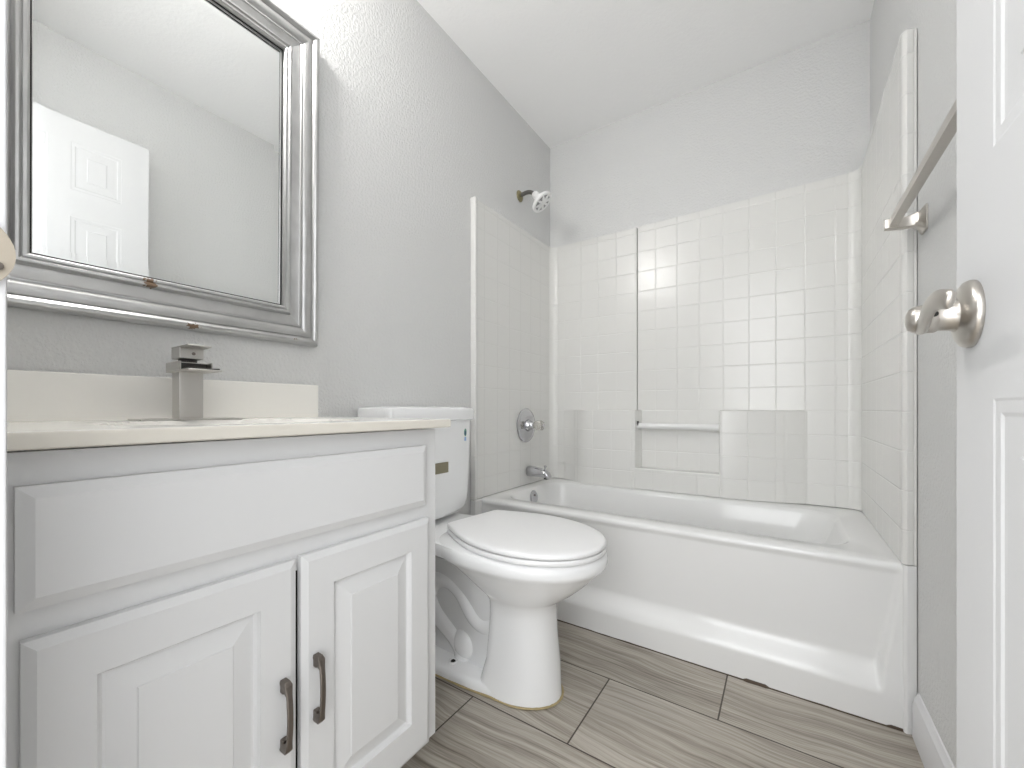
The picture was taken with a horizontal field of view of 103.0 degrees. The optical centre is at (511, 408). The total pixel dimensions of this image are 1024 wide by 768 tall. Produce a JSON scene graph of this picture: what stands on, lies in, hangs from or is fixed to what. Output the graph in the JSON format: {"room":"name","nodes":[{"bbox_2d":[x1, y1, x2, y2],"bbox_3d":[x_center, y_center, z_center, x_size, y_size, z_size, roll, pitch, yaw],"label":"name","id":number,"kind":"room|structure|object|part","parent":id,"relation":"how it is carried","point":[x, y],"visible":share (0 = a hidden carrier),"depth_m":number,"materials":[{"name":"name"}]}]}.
{"room":"bathroom","nodes":[
{"label":"bathroom","id":0,"kind":"room"},
{"bbox_2d":[7,0,549,514],"bbox_3d":[-0.428,-0.377,1.651,0.100,2.520,2.450,0,0,34],"label":"wall","id":1,"kind":"structure","parent":0,"point":[411,130],"depth_m":1.49,"materials":[{"name":"white paint"}]},
{"bbox_2d":[7,369,317,421],"bbox_3d":[-0.798,-0.024,0.988,0.019,0.100,0.680,0,0,34],"label":"backsplash","id":2,"kind":"structure","parent":1,"relation":"attached to","point":[32,396],"depth_m":0.90,"materials":[{"name":"stone"}]},
{"bbox_2d":[7,0,319,346],"bbox_3d":[-0.792,-0.666,0.976,0.030,0.945,0.684,1,1,34],"label":"mirror","id":3,"kind":"object","parent":1,"relation":"attached to","point":[163,155],"visible":0.98,"depth_m":0.95,"materials":[{"name":"silver metal"}]},
{"bbox_3d":[-0.801,-0.666,0.982,0.006,0.732,0.470,1,0,34],"label":"glass","id":4,"kind":"part","parent":3,"relation":"part of","materials":[{"name":"white mirror"}]},
{"bbox_2d":[517,190,551,212],"bbox_3d":[0.124,-1.141,2.212,0.194,0.146,0.122,0,0,34],"label":"shower fixture","id":5,"kind":"object","parent":1,"relation":"attached to","point":[542,200],"visible":1,"depth_m":2.18,"materials":[{"name":"silver metal"}]},
{"bbox_3d":[0.090,-1.171,2.226,0.118,0.057,0.026,0,0,40],"label":"shower arm","id":6,"kind":"part","parent":5,"relation":"part of"},
{"bbox_2d":[417,0,873,147],"bbox_3d":[0.247,-1.667,1.200,1.724,0.060,2.450,0,0,34],"label":"ceiling","id":7,"kind":"structure","parent":0,"point":[571,69],"depth_m":1.83,"materials":[{"name":"white paint"}]},
{"bbox_2d":[401,620,923,767],"bbox_3d":[-0.100,0.913,0.680,1.724,0.060,3.700,0,0,34],"label":"floor","id":8,"kind":"structure","parent":0,"point":[623,704],"depth_m":1.14,"materials":[{"name":"grey tile"}]},
{"bbox_2d":[7,428,434,767],"bbox_3d":[-0.569,0.465,0.849,0.553,0.836,0.670,0,0,34],"label":"vanity cabinet","id":9,"kind":"object","parent":8,"relation":"on","point":[269,602],"visible":1,"depth_m":0.61,"materials":[{"name":"white paint"}]},
{"bbox_3d":[-0.459,0.521,0.576,0.018,0.524,0.304,0,0,34],"label":"cabinet door","id":10,"kind":"part","parent":9,"relation":"part of","materials":[{"name":"white paint"}]},
{"bbox_3d":[-0.375,0.155,0.702,0.018,0.139,0.615,0,0,34],"label":"drawer","id":11,"kind":"part","parent":9,"relation":"part of","materials":[{"name":"white paint"}]},
{"bbox_2d":[7,369,450,450],"bbox_3d":[-0.573,0.035,0.854,0.544,0.218,0.707,0,0,34],"label":"countertop","id":12,"kind":"structure","parent":9,"relation":"on","point":[46,409],"depth_m":0.83,"materials":[{"name":"stone"}]},
{"bbox_2d":[127,344,243,420],"bbox_3d":[-0.707,-0.057,0.904,0.141,0.163,0.188,0,0,34],"label":"faucet","id":13,"kind":"object","parent":12,"relation":"on","point":[187,374],"visible":1,"depth_m":0.90,"materials":[{"name":"metal"}]},
{"bbox_3d":[-0.729,0.022,0.919,0.088,0.004,0.188,0,0,34],"label":"deck plate","id":14,"kind":"part","parent":13,"relation":"part of","materials":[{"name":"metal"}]},
{"bbox_3d":[-0.714,-0.125,0.906,0.094,0.028,0.045,0,0,34],"label":"handle","id":15,"kind":"part","parent":13,"relation":"part of","materials":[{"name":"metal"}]},
{"bbox_3d":[-0.703,-0.092,0.899,0.128,0.022,0.062,0,0,34],"label":"spout","id":16,"kind":"part","parent":13,"relation":"part of","materials":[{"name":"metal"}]},
{"bbox_3d":[-0.372,0.508,0.671,0.029,0.118,0.012,0,0,34],"label":"handle","id":17,"kind":"part","parent":9,"relation":"part of","materials":[{"name":"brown metal"}]},
{"bbox_3d":[-0.340,0.494,0.719,0.029,0.118,0.012,0,0,34],"label":"handle","id":18,"kind":"part","parent":9,"relation":"part of","materials":[{"name":"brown metal"}]},
{"bbox_3d":[-0.284,0.522,0.837,0.018,0.530,0.308,0,0,34],"label":"cabinet door","id":19,"kind":"part","parent":9,"relation":"part of","materials":[{"name":"white paint"}]},
{"bbox_2d":[357,407,607,709],"bbox_3d":[-0.081,0.438,1.349,0.796,0.891,0.441,0,0,34],"label":"toilet","id":20,"kind":"object","parent":8,"relation":"on","point":[501,576],"visible":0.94,"depth_m":1.24,"materials":[{"name":"white ceramic"}]},
{"bbox_3d":[-0.329,0.018,1.512,0.197,0.051,0.436,0,0,34],"label":"tank lid","id":21,"kind":"part","parent":20,"relation":"part of","materials":[{"name":"white ceramic"}]},
{"bbox_3d":[-0.330,0.222,1.513,0.176,0.362,0.412,0,0,34],"label":"tank","id":22,"kind":"part","parent":20,"relation":"part of","materials":[{"name":"white ceramic"}]},
{"bbox_3d":[0.045,0.406,1.290,0.514,0.016,0.394,0,0,34],"label":"seat","id":23,"kind":"part","parent":20,"relation":"part of","materials":[{"name":"white plastic"}]},
{"bbox_3d":[0.045,0.387,1.290,0.514,0.022,0.394,0,0,34],"label":"lid","id":24,"kind":"part","parent":20,"relation":"part of","materials":[{"name":"white plastic"}]},
{"bbox_2d":[470,478,916,734],"bbox_3d":[0.653,0.654,1.807,1.522,0.458,0.781,0,0,34],"label":"bathtub","id":25,"kind":"object","parent":8,"relation":"on","point":[807,602],"visible":0.73,"depth_m":1.37,"materials":[{"name":"ceramic"}]},
{"bbox_3d":[0.119,0.475,2.192,0.020,0.072,0.072,0,0,34],"label":"overflow plate","id":26,"kind":"part","parent":25,"relation":"part of","materials":[{"name":"silver metal"}]},
{"bbox_2d":[470,28,916,565],"bbox_3d":[0.654,-0.303,1.809,1.522,1.455,0.784,0,0,34],"label":"tub surround","id":27,"kind":"object","parent":25,"relation":"on","point":[761,348],"visible":0.98,"depth_m":1.94,"materials":[{"name":"white tile"}]},
{"bbox_3d":[0.048,-0.287,2.214,0.063,1.423,0.784,0,0,34],"label":"panel","id":28,"kind":"part","parent":27,"relation":"part of","materials":[{"name":"white tile"}]},
{"bbox_2d":[517,408,544,441],"bbox_3d":[0.125,0.091,2.244,0.116,0.190,0.190,0,0,34],"label":"shower valve","id":29,"kind":"object","parent":27,"relation":"attached to","point":[527,425],"visible":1,"depth_m":2.23,"materials":[{"name":"silver metal"}]},
{"bbox_3d":[0.108,0.091,2.255,0.044,0.068,0.068,0,0,34],"label":"valve stem","id":30,"kind":"part","parent":29,"relation":"part of","materials":[{"name":"silver metal"}]},
{"bbox_3d":[0.146,0.090,2.230,0.059,0.055,0.062,0,0,34],"label":"knob","id":31,"kind":"part","parent":29,"relation":"part of","materials":[{"name":"white plastic"}]},
{"bbox_2d":[526,465,550,479],"bbox_3d":[0.150,0.348,2.262,0.137,0.075,0.058,0,0,34],"label":"tub spout","id":32,"kind":"object","parent":27,"relation":"attached to","point":[533,471],"visible":1,"depth_m":2.24,"materials":[{"name":"silver metal"}]},
{"bbox_3d":[0.487,-0.287,2.379,0.489,1.423,0.020,0,0,34],"label":"panel","id":33,"kind":"part","parent":27,"relation":"part of","materials":[{"name":"white tile"}]},
{"bbox_3d":[0.842,0.369,2.083,0.412,0.112,0.078,0,0,34],"label":"niche sill","id":34,"kind":"part","parent":27,"relation":"part of","materials":[{"name":"white tile"}]},
{"bbox_3d":[1.066,-0.291,1.991,0.895,1.430,0.023,0,0,34],"label":"panel","id":35,"kind":"part","parent":27,"relation":"part of","materials":[{"name":"white tile"}]},
{"bbox_3d":[1.267,-0.303,1.423,0.074,1.455,0.745,0,0,34],"label":"panel","id":36,"kind":"part","parent":27,"relation":"part of","materials":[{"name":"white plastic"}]},
{"bbox_2d":[550,20,869,246],"bbox_3d":[0.900,-0.377,2.177,1.524,2.520,0.100,0,0,34],"label":"wall","id":37,"kind":"structure","parent":0,"point":[801,116],"depth_m":2.02,"materials":[{"name":"white paint"}]},
{"bbox_2d":[870,0,956,767],"bbox_3d":[0.922,-0.377,0.749,0.100,2.520,2.450,0,0,34],"label":"wall","id":38,"kind":"structure","parent":0,"point":[935,21],"depth_m":0.99,"materials":[{"name":"white paint"}]},
{"bbox_2d":[884,98,956,234],"bbox_3d":[0.867,-0.485,0.826,0.078,0.064,0.615,0,0,34],"label":"towel bar","id":39,"kind":"object","parent":38,"relation":"attached to","point":[918,221],"visible":0.59,"depth_m":0.87,"materials":[{"name":"silver metal"}]},
{"bbox_3d":[1.024,-0.485,1.062,0.078,0.064,0.048,0,0,34],"label":"post","id":40,"kind":"part","parent":39,"relation":"part of","materials":[{"name":"silver metal"}]},
{"bbox_2d":[912,693,954,767],"bbox_3d":[0.672,0.822,0.475,0.014,0.123,1.487,0,0,34],"label":"baseboard","id":41,"kind":"structure","parent":38,"relation":"attached to","point":[933,753],"depth_m":0.99,"materials":[{"name":"white paint"}]},
{"bbox_3d":[-0.401,-0.377,0.229,1.524,2.520,0.115,0,0,34],"label":"wall","id":42,"kind":"structure","parent":0,"visible":0},
{"bbox_2d":[0,0,15,767],"bbox_3d":[-0.121,-0.212,0.054,0.785,2.190,0.136,0,0,34],"label":"door frame","id":43,"kind":"structure","parent":42,"relation":"attached to","point":[7,251],"depth_m":0.29,"materials":[{"name":"white paint"}]},
{"bbox_3d":[-0.090,-0.212,0.100,0.785,2.190,0.017,0,0,34],"label":"casing","id":44,"kind":"part","parent":43,"relation":"part of","materials":[{"name":"white paint"}]},
{"bbox_3d":[-0.377,-0.110,0.268,0.002,0.059,0.066,0,0,33],"label":"strike plate","id":45,"kind":"part","parent":43,"relation":"part of","materials":[{"name":"silver metal"}]},
{"bbox_2d":[905,0,1023,767],"bbox_3d":[0.322,-0.175,0.202,0.086,2.100,0.641,0,0,34],"label":"door","id":46,"kind":"structure","parent":42,"relation":"in","point":[984,316],"depth_m":0.39,"materials":[{"name":"white paint"}]},
{"bbox_3d":[0.421,-0.097,0.406,0.024,0.034,0.127,0,0,34],"label":"lever","id":47,"kind":"part","parent":46,"relation":"part of","materials":[{"name":"silver metal"}]}
]}

